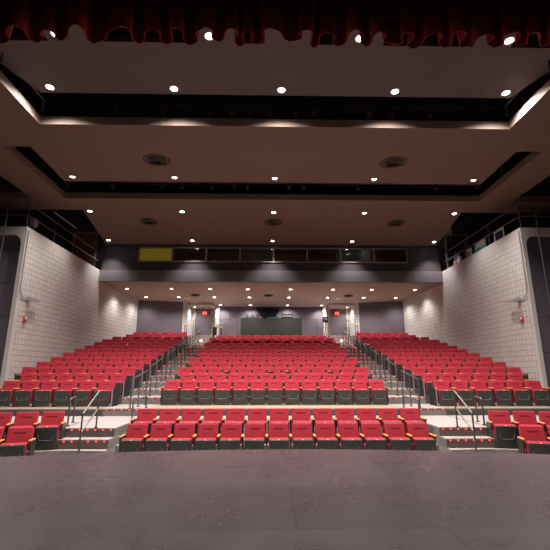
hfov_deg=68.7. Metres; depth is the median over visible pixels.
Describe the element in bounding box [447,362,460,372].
seat
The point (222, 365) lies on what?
seat
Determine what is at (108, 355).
seat
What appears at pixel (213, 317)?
wall
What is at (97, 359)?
seat
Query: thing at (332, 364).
seat
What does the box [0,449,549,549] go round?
floor
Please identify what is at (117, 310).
wall
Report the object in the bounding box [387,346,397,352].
seat
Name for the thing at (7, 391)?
seat
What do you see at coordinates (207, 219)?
ceiling
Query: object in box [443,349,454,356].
seat
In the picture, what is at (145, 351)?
seat
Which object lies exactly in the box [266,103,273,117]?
stage light
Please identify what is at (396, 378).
railing
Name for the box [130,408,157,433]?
seat
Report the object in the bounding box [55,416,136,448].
steps
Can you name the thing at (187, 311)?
wall
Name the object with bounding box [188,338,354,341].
step
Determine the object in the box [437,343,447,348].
seat
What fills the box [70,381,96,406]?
seat
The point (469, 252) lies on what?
leaning board
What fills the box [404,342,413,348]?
seat
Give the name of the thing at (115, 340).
seat
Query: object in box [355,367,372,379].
seat
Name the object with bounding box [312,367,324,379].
seat
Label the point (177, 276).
wall
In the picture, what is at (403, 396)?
rail
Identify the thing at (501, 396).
seat
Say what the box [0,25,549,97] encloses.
ceiling
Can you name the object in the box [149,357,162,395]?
railing
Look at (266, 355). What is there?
seat
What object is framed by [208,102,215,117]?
stage light
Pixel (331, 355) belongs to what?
seat
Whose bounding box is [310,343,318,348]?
seat
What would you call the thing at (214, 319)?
walkway railing
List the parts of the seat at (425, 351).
backrest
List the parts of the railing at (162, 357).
post, post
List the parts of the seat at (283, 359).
backrest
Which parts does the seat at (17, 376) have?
backrest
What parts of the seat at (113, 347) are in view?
backrest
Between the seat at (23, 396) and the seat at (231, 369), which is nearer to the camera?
the seat at (23, 396)
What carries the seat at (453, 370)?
on the floor at (154, 392)
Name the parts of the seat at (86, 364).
backrest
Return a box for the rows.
[126,332,415,345]
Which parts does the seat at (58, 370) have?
backrest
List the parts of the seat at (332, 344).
backrest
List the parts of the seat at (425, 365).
backrest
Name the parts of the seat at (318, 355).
backrest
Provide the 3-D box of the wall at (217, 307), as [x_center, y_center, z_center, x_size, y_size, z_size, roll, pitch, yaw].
[-4.028,3.751,28.153,0.220,3.500,0.750,0,-13,-1]
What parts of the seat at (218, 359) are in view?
backrest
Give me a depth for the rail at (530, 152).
16.08 m
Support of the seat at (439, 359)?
on the floor at (172, 377)
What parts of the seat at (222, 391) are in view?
panel, backrest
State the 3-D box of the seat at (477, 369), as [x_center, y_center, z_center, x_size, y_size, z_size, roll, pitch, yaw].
[7.472,3.671,14.359,0.577,0.738,0.504,0,-13,-1]
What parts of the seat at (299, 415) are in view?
panel, backrest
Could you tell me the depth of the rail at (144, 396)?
10.55 m
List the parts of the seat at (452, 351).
backrest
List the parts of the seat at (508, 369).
backrest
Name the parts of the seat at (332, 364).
backrest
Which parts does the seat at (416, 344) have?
backrest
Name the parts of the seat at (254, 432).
backrest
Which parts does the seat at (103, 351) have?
backrest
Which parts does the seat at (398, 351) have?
backrest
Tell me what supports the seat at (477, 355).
on the floor at (173, 372)
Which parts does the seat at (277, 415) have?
backrest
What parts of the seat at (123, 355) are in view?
backrest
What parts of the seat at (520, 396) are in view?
backrest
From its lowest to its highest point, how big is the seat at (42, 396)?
0.738 m
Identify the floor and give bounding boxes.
[0,404,549,415]
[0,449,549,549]
[4,415,546,438]
[10,395,534,404]
[27,437,525,455]
[121,388,426,395]
[132,381,415,387]
[141,375,405,380]
[148,370,397,374]
[154,365,389,369]
[161,361,383,364]
[167,353,372,356]
[167,357,382,360]
[176,350,367,352]
[180,347,362,349]
[184,344,358,346]
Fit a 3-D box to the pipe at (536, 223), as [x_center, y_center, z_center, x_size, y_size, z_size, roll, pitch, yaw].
[9.767,0.993,14.362,0.160,6.800,0.290,0,-13,-1]
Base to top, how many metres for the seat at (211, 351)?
0.738 m
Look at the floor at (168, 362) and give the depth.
18.71 m
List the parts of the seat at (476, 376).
backrest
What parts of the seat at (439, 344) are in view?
backrest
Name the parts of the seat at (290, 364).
backrest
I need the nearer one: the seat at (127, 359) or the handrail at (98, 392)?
the handrail at (98, 392)
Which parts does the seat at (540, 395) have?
backrest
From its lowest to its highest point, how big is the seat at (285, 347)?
0.738 m
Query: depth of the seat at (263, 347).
19.77 m
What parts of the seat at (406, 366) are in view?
panel, backrest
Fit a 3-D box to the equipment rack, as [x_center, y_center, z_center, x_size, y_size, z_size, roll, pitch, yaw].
[0.802,2.862,26.726,0.760,0.500,0.360,0,-13,-1]
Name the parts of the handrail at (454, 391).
post, rail, rail, post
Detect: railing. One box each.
[0,203,98,266]
[128,370,147,408]
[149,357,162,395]
[165,348,175,380]
[177,341,185,364]
[186,335,192,356]
[194,330,199,349]
[214,319,237,335]
[305,319,328,337]
[343,331,348,349]
[350,335,357,356]
[359,341,367,364]
[370,348,380,379]
[384,358,398,395]
[401,370,421,408]
[443,204,549,267]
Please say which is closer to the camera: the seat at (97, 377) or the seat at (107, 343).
the seat at (97, 377)
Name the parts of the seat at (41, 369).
backrest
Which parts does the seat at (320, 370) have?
backrest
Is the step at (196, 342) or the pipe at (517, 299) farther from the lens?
the step at (196, 342)
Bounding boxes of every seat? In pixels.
[0,381,21,405]
[0,412,12,438]
[0,427,35,456]
[0,428,4,439]
[5,412,38,449]
[11,381,40,406]
[13,373,37,387]
[14,367,37,379]
[31,373,55,387]
[31,381,58,406]
[33,411,65,449]
[36,362,50,373]
[37,367,53,379]
[49,373,73,388]
[50,357,63,366]
[51,381,77,406]
[52,362,66,372]
[55,367,70,379]
[62,352,75,361]
[65,357,78,366]
[68,362,82,372]
[68,373,91,388]
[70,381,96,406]
[71,367,86,379]
[74,349,86,356]
[76,353,89,361]
[80,357,93,366]
[83,362,97,372]
[84,345,95,352]
[86,373,108,388]
[87,349,99,356]
[88,367,103,379]
[90,353,102,361]
[90,381,119,406]
[94,342,104,348]
[94,357,107,366]
[97,345,107,352]
[99,362,113,372]
[100,349,112,356]
[102,339,111,344]
[104,353,116,361]
[104,367,119,379]
[105,373,129,396]
[106,342,115,348]
[109,345,119,352]
[109,357,122,366]
[113,339,122,344]
[113,349,125,356]
[115,362,128,372]
[117,342,127,348]
[118,353,130,361]
[119,424,148,451]
[121,345,132,352]
[121,367,138,388]
[124,339,133,344]
[124,357,136,366]
[126,349,137,356]
[129,342,138,348]
[130,362,146,381]
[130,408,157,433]
[132,353,144,361]
[134,345,144,352]
[135,339,144,344]
[139,349,150,356]
[139,357,154,375]
[141,342,150,348]
[143,424,171,451]
[146,339,155,344]
[146,345,156,352]
[146,353,160,369]
[152,342,162,348]
[153,349,166,364]
[153,408,178,436]
[158,339,166,344]
[158,345,171,360]
[160,380,180,404]
[164,342,175,356]
[168,424,194,450]
[169,339,179,352]
[173,337,183,349]
[175,367,191,379]
[176,408,200,434]
[178,380,197,404]
[180,373,194,386]
[186,357,200,366]
[191,362,203,372]
[192,424,218,449]
[193,367,206,379]
[195,349,207,356]
[195,373,209,394]
[195,380,214,404]
[199,408,222,433]
[200,353,209,361]
[202,343,212,348]
[202,357,213,366]
[205,362,216,372]
[206,346,215,352]
[208,367,220,379]
[209,349,218,356]
[212,353,222,361]
[212,373,225,386]
[213,380,231,404]
[214,343,223,348]
[215,357,226,366]
[217,346,226,352]
[217,423,241,449]
[219,362,230,372]
[221,349,230,356]
[222,408,244,442]
[223,367,235,379]
[224,353,234,361]
[225,343,233,348]
[228,357,239,366]
[228,373,241,394]
[229,346,237,352]
[231,380,247,404]
[232,349,242,356]
[233,362,244,372]
[236,343,244,348]
[237,353,247,361]
[238,367,250,379]
[240,346,248,352]
[241,357,252,366]
[241,423,264,449]
[244,349,253,356]
[244,373,257,389]
[244,408,266,442]
[246,343,255,348]
[247,362,258,372]
[248,380,264,404]
[249,353,259,361]
[251,346,260,352]
[253,367,265,379]
[255,357,265,366]
[256,349,265,356]
[257,343,265,348]
[260,373,272,394]
[261,353,271,361]
[261,362,272,372]
[262,346,271,352]
[265,423,288,448]
[266,380,282,404]
[267,408,288,443]
[268,343,276,348]
[268,349,277,356]
[268,357,278,366]
[268,367,279,379]
[273,346,282,352]
[274,353,283,361]
[275,362,286,372]
[276,373,288,394]
[278,343,286,348]
[279,349,288,356]
[281,357,291,366]
[282,367,294,379]
[283,380,299,404]
[284,346,293,352]
[286,353,296,361]
[288,362,299,372]
[289,343,297,348]
[289,408,311,433]
[289,423,313,448]
[291,349,300,356]
[291,373,304,388]
[294,357,304,366]
[295,346,304,352]
[297,367,309,379]
[298,353,308,361]
[299,343,308,348]
[300,380,317,404]
[302,362,313,372]
[303,349,312,356]
[306,346,315,352]
[307,357,317,366]
[307,373,320,394]
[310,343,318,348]
[311,353,320,361]
[311,408,334,437]
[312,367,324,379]
[312,423,337,448]
[314,349,323,356]
[316,362,327,372]
[317,346,326,352]
[317,380,334,404]
[320,343,329,348]
[320,357,330,366]
[321,373,336,394]
[323,353,333,361]
[326,349,335,356]
[326,367,338,379]
[329,346,337,352]
[330,362,341,372]
[331,343,341,349]
[332,357,343,366]
[333,408,356,433]
[334,380,352,404]
[335,353,345,361]
[336,423,362,449]
[337,350,349,356]
[337,373,351,388]
[341,367,353,379]
[343,362,355,372]
[345,357,359,366]
[351,380,369,404]
[353,373,371,395]
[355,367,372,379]
[355,408,379,433]
[359,337,369,349]
[359,423,386,449]
[363,340,374,352]
[367,380,388,404]
[368,342,379,356]
[373,346,385,360]
[377,408,401,432]
[378,349,391,364]
[381,342,390,348]
[382,423,410,449]
[384,353,398,369]
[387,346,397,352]
[391,357,406,375]
[392,342,402,348]
[393,349,404,356]
[398,408,426,433]
[399,346,409,352]
[399,362,415,381]
[400,353,411,361]
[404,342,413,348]
[406,349,416,356]
[406,423,436,450]
[407,367,424,388]
[408,340,417,345]
[408,357,420,366]
[411,346,421,352]
[414,353,425,361]
[415,343,424,348]
[417,362,430,372]
[417,373,436,396]
[418,349,429,356]
[419,340,428,345]
[422,357,434,366]
[423,346,433,352]
[426,343,436,348]
[426,367,441,379]
[427,353,438,361]
[429,381,453,405]
[430,340,439,345]
[431,349,442,356]
[432,362,445,372]
[435,346,445,352]
[436,357,449,366]
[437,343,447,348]
[437,373,454,387]
[440,353,452,361]
[442,367,457,379]
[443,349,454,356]
[447,346,457,352]
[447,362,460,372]
[450,357,463,366]
[450,381,474,405]
[454,353,465,361]
[455,373,471,387]
[456,349,467,356]
[458,367,473,379]
[462,362,475,372]
[465,357,477,366]
[467,353,479,361]
[469,381,493,405]
[472,373,488,386]
[474,367,489,379]
[477,362,491,372]
[479,357,492,366]
[486,410,517,447]
[487,381,512,405]
[489,373,506,387]
[490,367,506,379]
[492,362,506,372]
[505,381,531,405]
[506,367,528,379]
[506,373,530,386]
[512,411,540,447]
[517,426,549,453]
[523,381,549,405]
[538,411,549,437]
[547,426,549,441]
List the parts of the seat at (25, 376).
backrest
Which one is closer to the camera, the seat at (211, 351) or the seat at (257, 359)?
the seat at (257, 359)
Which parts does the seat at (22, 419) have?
panel, backrest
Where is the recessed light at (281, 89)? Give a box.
[277,87,285,92]
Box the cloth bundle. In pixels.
[453,251,461,264]
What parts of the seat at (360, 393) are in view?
panel, backrest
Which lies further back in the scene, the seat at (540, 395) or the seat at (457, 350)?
the seat at (457, 350)
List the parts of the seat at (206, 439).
backrest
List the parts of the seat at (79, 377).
backrest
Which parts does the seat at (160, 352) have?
backrest, panel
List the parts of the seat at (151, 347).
backrest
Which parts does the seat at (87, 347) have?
backrest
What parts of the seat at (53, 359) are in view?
backrest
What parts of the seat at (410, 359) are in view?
backrest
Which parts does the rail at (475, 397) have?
post, post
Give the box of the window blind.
[139,248,171,260]
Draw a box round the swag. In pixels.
[256,308,279,317]
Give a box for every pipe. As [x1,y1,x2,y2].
[0,209,9,258]
[20,230,40,301]
[53,211,75,227]
[68,109,476,184]
[506,231,526,302]
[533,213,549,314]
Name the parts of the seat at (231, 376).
backrest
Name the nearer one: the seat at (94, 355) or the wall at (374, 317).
the seat at (94, 355)
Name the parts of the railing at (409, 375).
post, post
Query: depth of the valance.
6.21 m
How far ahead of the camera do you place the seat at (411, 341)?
21.35 m
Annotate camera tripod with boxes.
[323,317,327,335]
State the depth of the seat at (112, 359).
16.23 m
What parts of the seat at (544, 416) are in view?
backrest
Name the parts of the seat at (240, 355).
backrest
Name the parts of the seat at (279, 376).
backrest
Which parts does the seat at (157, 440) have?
backrest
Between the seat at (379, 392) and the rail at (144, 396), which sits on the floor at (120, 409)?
the seat at (379, 392)
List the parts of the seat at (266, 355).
backrest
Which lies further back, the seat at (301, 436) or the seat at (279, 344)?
the seat at (279, 344)
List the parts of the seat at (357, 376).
backrest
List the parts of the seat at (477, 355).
backrest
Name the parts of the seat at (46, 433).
backrest, panel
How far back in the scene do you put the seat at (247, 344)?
20.72 m
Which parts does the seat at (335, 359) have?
backrest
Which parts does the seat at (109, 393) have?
backrest, panel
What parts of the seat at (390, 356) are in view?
panel, backrest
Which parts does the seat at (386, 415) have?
backrest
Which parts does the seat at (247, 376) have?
backrest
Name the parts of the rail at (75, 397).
post, post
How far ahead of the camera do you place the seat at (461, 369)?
14.53 m
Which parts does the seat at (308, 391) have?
panel, backrest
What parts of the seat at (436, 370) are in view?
backrest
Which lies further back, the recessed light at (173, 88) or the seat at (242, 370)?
the seat at (242, 370)
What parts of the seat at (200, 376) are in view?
backrest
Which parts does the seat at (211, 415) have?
backrest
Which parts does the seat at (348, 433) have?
panel, backrest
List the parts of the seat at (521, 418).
backrest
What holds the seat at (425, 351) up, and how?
on the floor at (164, 366)
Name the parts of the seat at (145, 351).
backrest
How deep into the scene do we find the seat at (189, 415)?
9.52 m
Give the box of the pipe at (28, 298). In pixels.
[20,230,40,301]
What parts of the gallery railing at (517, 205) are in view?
post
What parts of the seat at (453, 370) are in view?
backrest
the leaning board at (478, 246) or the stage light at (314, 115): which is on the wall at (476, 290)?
the leaning board at (478, 246)
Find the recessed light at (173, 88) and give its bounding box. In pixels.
[169,86,178,91]
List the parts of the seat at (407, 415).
backrest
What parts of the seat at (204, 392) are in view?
backrest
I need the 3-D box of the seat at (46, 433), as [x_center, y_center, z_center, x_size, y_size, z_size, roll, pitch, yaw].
[-4.866,3.347,8.674,0.576,0.738,0.504,3,-14,-14]
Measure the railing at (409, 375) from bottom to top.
1.060 m
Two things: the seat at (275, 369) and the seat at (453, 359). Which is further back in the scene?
the seat at (453, 359)
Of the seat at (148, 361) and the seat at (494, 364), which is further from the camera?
the seat at (148, 361)
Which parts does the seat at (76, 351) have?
backrest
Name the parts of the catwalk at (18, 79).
handrail, handrail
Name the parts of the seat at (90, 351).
backrest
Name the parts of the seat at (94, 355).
backrest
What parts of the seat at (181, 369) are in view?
backrest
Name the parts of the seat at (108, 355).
backrest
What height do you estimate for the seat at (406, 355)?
0.738 m
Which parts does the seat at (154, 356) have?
backrest, panel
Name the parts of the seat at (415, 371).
panel, backrest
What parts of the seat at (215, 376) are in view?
backrest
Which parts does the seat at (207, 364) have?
backrest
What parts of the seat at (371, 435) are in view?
panel, backrest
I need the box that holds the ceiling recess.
[0,26,549,194]
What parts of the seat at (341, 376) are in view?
backrest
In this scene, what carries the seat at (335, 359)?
on the floor at (172, 377)
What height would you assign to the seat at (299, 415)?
0.738 m
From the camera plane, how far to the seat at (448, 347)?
19.43 m
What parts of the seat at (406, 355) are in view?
backrest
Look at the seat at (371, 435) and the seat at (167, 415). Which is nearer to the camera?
the seat at (371, 435)
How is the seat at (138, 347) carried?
on the floor at (168, 362)
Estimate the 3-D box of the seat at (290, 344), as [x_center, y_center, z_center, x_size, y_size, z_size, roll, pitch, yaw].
[0.921,3.841,20.567,0.539,0.738,0.504,0,-13,-1]
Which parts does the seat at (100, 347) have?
backrest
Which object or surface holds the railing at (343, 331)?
on the floor at (186, 351)
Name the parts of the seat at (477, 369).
backrest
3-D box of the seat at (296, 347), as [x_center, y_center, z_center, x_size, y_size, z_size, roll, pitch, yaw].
[1.212,3.829,19.599,0.539,0.738,0.504,0,-13,-1]
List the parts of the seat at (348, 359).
backrest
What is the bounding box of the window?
[137,247,407,262]
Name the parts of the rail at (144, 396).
post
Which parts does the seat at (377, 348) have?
backrest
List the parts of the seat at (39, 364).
backrest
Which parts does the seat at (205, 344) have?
backrest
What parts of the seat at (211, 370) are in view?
backrest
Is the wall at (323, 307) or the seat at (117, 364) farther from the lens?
the wall at (323, 307)
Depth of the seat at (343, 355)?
17.87 m
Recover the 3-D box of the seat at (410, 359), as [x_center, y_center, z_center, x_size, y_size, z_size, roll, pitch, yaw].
[5.689,3.690,16.273,0.582,0.738,0.504,0,-13,-1]
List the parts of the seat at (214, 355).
backrest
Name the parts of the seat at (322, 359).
backrest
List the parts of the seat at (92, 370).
backrest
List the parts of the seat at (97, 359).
backrest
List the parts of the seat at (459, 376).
backrest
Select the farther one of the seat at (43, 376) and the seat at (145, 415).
the seat at (43, 376)
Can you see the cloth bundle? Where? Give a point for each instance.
(458, 258)
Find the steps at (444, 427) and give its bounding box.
[420,415,501,447]
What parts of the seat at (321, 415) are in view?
panel, backrest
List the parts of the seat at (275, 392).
backrest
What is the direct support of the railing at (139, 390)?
on the floor at (120, 409)
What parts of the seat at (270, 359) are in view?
backrest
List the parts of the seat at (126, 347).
backrest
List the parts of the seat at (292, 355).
backrest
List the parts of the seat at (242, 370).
backrest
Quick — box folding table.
[213,326,221,337]
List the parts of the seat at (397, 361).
panel, backrest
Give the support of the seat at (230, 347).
on the floor at (168, 362)
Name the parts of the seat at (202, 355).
backrest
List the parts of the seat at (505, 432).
panel, backrest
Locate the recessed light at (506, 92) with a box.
[501,90,510,95]
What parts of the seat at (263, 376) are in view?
backrest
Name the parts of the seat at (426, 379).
panel, backrest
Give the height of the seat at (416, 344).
0.738 m
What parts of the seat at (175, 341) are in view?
backrest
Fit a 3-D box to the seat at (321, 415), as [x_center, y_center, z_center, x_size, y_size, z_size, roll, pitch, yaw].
[1.120,3.530,9.437,0.516,0.738,0.504,0,-13,-1]
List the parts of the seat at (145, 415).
backrest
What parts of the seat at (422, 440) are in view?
backrest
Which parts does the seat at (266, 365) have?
backrest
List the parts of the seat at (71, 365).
backrest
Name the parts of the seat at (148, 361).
backrest, panel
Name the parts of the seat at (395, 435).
backrest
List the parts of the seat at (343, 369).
backrest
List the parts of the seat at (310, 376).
backrest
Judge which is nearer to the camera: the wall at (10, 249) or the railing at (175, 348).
the wall at (10, 249)
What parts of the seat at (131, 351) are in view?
backrest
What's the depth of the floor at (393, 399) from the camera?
12.97 m
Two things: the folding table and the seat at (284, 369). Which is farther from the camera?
the folding table
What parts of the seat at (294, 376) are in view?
backrest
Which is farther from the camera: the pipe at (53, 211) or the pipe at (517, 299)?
the pipe at (53, 211)
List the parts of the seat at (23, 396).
backrest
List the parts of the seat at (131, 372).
backrest, panel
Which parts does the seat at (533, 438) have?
panel, backrest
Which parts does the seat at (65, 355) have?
backrest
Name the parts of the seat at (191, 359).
backrest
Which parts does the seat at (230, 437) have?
panel, backrest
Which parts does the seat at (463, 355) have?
backrest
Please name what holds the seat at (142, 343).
on the floor at (172, 358)
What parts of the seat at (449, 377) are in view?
backrest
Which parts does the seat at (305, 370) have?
backrest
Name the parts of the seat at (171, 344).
backrest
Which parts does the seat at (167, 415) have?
backrest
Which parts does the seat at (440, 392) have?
panel, backrest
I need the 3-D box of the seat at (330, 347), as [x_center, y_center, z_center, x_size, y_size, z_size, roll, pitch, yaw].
[2.886,3.836,19.630,0.606,0.738,0.504,0,-13,-1]
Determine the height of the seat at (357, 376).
0.738 m
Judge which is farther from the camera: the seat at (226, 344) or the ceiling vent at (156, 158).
the seat at (226, 344)
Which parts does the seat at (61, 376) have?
backrest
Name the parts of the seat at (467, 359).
backrest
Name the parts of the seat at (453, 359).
backrest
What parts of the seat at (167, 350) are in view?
backrest, panel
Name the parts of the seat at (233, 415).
backrest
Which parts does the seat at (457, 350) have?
backrest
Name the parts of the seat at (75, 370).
backrest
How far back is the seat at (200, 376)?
13.86 m
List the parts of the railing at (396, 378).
post, post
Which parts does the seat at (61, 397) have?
backrest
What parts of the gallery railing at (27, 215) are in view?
post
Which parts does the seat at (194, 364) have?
backrest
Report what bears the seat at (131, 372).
on the floor at (154, 392)
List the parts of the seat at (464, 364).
backrest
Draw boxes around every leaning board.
[465,248,471,256]
[474,238,486,252]
[494,227,504,240]
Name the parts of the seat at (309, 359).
backrest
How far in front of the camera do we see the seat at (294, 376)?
13.92 m
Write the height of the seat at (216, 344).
0.738 m
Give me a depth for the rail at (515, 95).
11.34 m
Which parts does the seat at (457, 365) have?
backrest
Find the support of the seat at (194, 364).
on the floor at (388, 383)
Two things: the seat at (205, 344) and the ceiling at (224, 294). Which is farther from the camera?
the ceiling at (224, 294)
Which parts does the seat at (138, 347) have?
backrest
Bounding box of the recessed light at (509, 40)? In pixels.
[504,36,514,44]
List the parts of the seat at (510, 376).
backrest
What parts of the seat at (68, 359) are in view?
backrest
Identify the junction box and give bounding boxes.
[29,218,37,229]
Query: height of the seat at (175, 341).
0.738 m
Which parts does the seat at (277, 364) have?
backrest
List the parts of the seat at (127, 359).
backrest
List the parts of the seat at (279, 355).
backrest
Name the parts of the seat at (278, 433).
backrest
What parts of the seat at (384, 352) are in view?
panel, backrest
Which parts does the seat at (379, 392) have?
backrest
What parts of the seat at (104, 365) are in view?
backrest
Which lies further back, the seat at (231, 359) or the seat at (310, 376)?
the seat at (231, 359)
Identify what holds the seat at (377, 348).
on the floor at (168, 362)
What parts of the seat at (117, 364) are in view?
backrest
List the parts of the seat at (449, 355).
backrest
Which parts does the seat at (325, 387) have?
backrest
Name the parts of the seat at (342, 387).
backrest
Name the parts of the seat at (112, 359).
backrest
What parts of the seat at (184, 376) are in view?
backrest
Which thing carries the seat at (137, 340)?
on the floor at (187, 354)
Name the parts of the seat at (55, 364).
backrest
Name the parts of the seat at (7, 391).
backrest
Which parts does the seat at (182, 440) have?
panel, backrest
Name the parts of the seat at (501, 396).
backrest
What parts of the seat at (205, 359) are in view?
backrest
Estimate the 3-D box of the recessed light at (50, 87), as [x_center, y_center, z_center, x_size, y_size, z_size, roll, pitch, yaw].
[-5.994,-5.005,10.705,0.248,0.032,0.248,0,-13,-1]
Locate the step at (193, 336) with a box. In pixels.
[188,335,354,337]
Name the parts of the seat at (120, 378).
backrest, panel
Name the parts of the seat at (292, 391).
backrest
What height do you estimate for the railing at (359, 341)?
1.169 m
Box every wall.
[0,147,55,238]
[0,226,29,387]
[0,235,20,376]
[7,228,100,380]
[49,183,114,269]
[95,282,137,341]
[99,270,442,283]
[101,242,440,270]
[136,300,182,333]
[139,249,405,261]
[182,302,191,334]
[191,309,215,334]
[215,306,219,336]
[219,307,322,337]
[240,318,301,337]
[322,306,326,335]
[326,309,350,334]
[349,303,359,334]
[359,301,404,334]
[403,284,446,342]
[427,187,490,271]
[441,230,539,380]
[484,152,549,243]
[517,228,549,387]
[526,236,549,387]
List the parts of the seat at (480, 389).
backrest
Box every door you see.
[71,232,97,265]
[194,309,211,334]
[330,309,346,334]
[444,234,468,268]
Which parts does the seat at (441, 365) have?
backrest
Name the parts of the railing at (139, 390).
post, post, post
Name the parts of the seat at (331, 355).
backrest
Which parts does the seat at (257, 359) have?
backrest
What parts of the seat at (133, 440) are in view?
panel, backrest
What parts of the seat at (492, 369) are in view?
backrest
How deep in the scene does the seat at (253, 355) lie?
17.79 m
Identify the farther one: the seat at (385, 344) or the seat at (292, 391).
the seat at (385, 344)
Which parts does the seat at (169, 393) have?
backrest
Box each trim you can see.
[187,303,215,308]
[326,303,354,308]
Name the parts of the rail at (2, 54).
rail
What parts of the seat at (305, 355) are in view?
backrest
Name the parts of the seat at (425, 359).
backrest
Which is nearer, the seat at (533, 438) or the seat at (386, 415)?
the seat at (533, 438)
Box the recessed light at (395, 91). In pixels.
[390,88,399,94]
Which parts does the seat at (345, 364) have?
backrest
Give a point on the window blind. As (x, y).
(145, 254)
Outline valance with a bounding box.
[0,0,549,48]
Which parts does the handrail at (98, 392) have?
post, rail, rail, post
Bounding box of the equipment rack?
[281,314,292,317]
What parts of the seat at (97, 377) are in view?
backrest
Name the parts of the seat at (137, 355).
backrest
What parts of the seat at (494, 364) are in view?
backrest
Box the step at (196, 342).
[185,341,358,344]
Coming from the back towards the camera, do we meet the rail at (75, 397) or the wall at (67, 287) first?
the wall at (67, 287)
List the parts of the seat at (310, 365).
backrest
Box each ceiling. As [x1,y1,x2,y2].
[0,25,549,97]
[0,71,549,245]
[102,282,438,306]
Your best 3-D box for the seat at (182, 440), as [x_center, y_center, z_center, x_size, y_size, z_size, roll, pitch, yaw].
[-2.001,3.578,8.564,0.505,0.738,0.504,0,-13,-1]
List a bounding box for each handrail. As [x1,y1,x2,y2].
[77,390,99,452]
[453,390,477,451]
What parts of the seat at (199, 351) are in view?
backrest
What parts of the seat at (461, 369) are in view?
backrest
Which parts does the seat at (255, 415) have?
backrest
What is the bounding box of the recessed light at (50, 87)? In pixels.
[45,84,54,89]
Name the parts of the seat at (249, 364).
backrest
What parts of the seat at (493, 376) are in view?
backrest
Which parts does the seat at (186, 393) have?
panel, backrest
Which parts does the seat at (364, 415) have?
backrest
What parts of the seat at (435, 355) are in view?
backrest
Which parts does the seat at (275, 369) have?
backrest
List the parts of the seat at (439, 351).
backrest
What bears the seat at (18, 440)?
on the floor
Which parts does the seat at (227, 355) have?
backrest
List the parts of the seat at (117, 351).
backrest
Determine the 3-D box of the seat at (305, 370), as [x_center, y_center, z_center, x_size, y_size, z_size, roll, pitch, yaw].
[1.027,3.759,14.728,0.539,0.738,0.504,0,-13,-1]
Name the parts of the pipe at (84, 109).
rail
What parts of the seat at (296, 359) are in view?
backrest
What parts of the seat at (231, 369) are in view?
backrest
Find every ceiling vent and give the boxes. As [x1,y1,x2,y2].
[140,218,157,224]
[143,154,170,165]
[265,219,281,225]
[379,156,406,167]
[387,220,404,225]
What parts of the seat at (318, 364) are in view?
backrest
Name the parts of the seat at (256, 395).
panel, backrest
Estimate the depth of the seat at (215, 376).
13.87 m
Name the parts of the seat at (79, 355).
backrest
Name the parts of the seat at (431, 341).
backrest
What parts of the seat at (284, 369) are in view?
backrest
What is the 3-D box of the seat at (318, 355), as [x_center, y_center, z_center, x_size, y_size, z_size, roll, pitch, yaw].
[1.794,3.804,17.663,0.539,0.738,0.504,0,-13,-1]
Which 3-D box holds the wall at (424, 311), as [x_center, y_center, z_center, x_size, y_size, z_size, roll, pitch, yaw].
[8.907,4.128,23.532,0.347,6.620,4.727,2,-14,-9]
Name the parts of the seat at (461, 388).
backrest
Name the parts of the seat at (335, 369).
backrest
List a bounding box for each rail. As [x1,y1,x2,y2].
[0,53,46,110]
[15,147,68,192]
[66,396,76,426]
[131,396,147,418]
[403,396,419,414]
[474,396,485,425]
[476,152,530,196]
[503,60,549,115]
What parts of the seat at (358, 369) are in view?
backrest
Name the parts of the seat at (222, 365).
backrest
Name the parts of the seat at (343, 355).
backrest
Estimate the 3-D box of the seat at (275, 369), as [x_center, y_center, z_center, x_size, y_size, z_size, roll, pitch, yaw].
[-0.067,3.754,14.708,0.539,0.738,0.504,0,-13,-1]
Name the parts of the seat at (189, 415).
backrest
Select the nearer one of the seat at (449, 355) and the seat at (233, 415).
the seat at (233, 415)
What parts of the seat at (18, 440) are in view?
backrest, panel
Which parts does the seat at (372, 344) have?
backrest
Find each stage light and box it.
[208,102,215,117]
[229,102,236,117]
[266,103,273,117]
[291,103,299,118]
[310,103,317,118]
[364,104,371,119]
[387,104,395,119]
[424,105,432,119]
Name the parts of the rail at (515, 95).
rail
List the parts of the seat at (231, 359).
backrest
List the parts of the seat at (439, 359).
backrest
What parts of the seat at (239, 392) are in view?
panel, backrest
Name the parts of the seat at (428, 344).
backrest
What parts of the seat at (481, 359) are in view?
backrest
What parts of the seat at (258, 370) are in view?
backrest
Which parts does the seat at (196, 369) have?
backrest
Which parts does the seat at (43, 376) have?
backrest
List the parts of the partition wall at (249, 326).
cap rail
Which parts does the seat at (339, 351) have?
backrest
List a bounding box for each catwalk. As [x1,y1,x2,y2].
[16,35,530,120]
[62,181,481,195]
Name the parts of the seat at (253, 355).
backrest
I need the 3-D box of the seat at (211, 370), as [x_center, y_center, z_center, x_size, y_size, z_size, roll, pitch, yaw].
[-2.254,3.745,14.668,0.539,0.738,0.504,0,-13,-1]
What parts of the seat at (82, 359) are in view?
backrest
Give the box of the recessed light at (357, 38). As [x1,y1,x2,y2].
[355,35,360,42]
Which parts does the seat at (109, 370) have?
backrest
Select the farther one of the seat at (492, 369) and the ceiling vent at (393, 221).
the ceiling vent at (393, 221)
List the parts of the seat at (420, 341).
backrest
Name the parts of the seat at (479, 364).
backrest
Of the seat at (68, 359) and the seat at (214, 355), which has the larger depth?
the seat at (214, 355)
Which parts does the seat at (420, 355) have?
backrest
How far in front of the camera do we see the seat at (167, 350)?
19.15 m
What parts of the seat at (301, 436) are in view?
panel, backrest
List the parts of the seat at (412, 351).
backrest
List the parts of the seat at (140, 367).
backrest, panel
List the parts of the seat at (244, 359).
backrest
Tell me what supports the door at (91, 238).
in the wall at (79, 219)
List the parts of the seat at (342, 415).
panel, backrest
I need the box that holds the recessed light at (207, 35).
[204,32,212,40]
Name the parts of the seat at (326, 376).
backrest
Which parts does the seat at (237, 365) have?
backrest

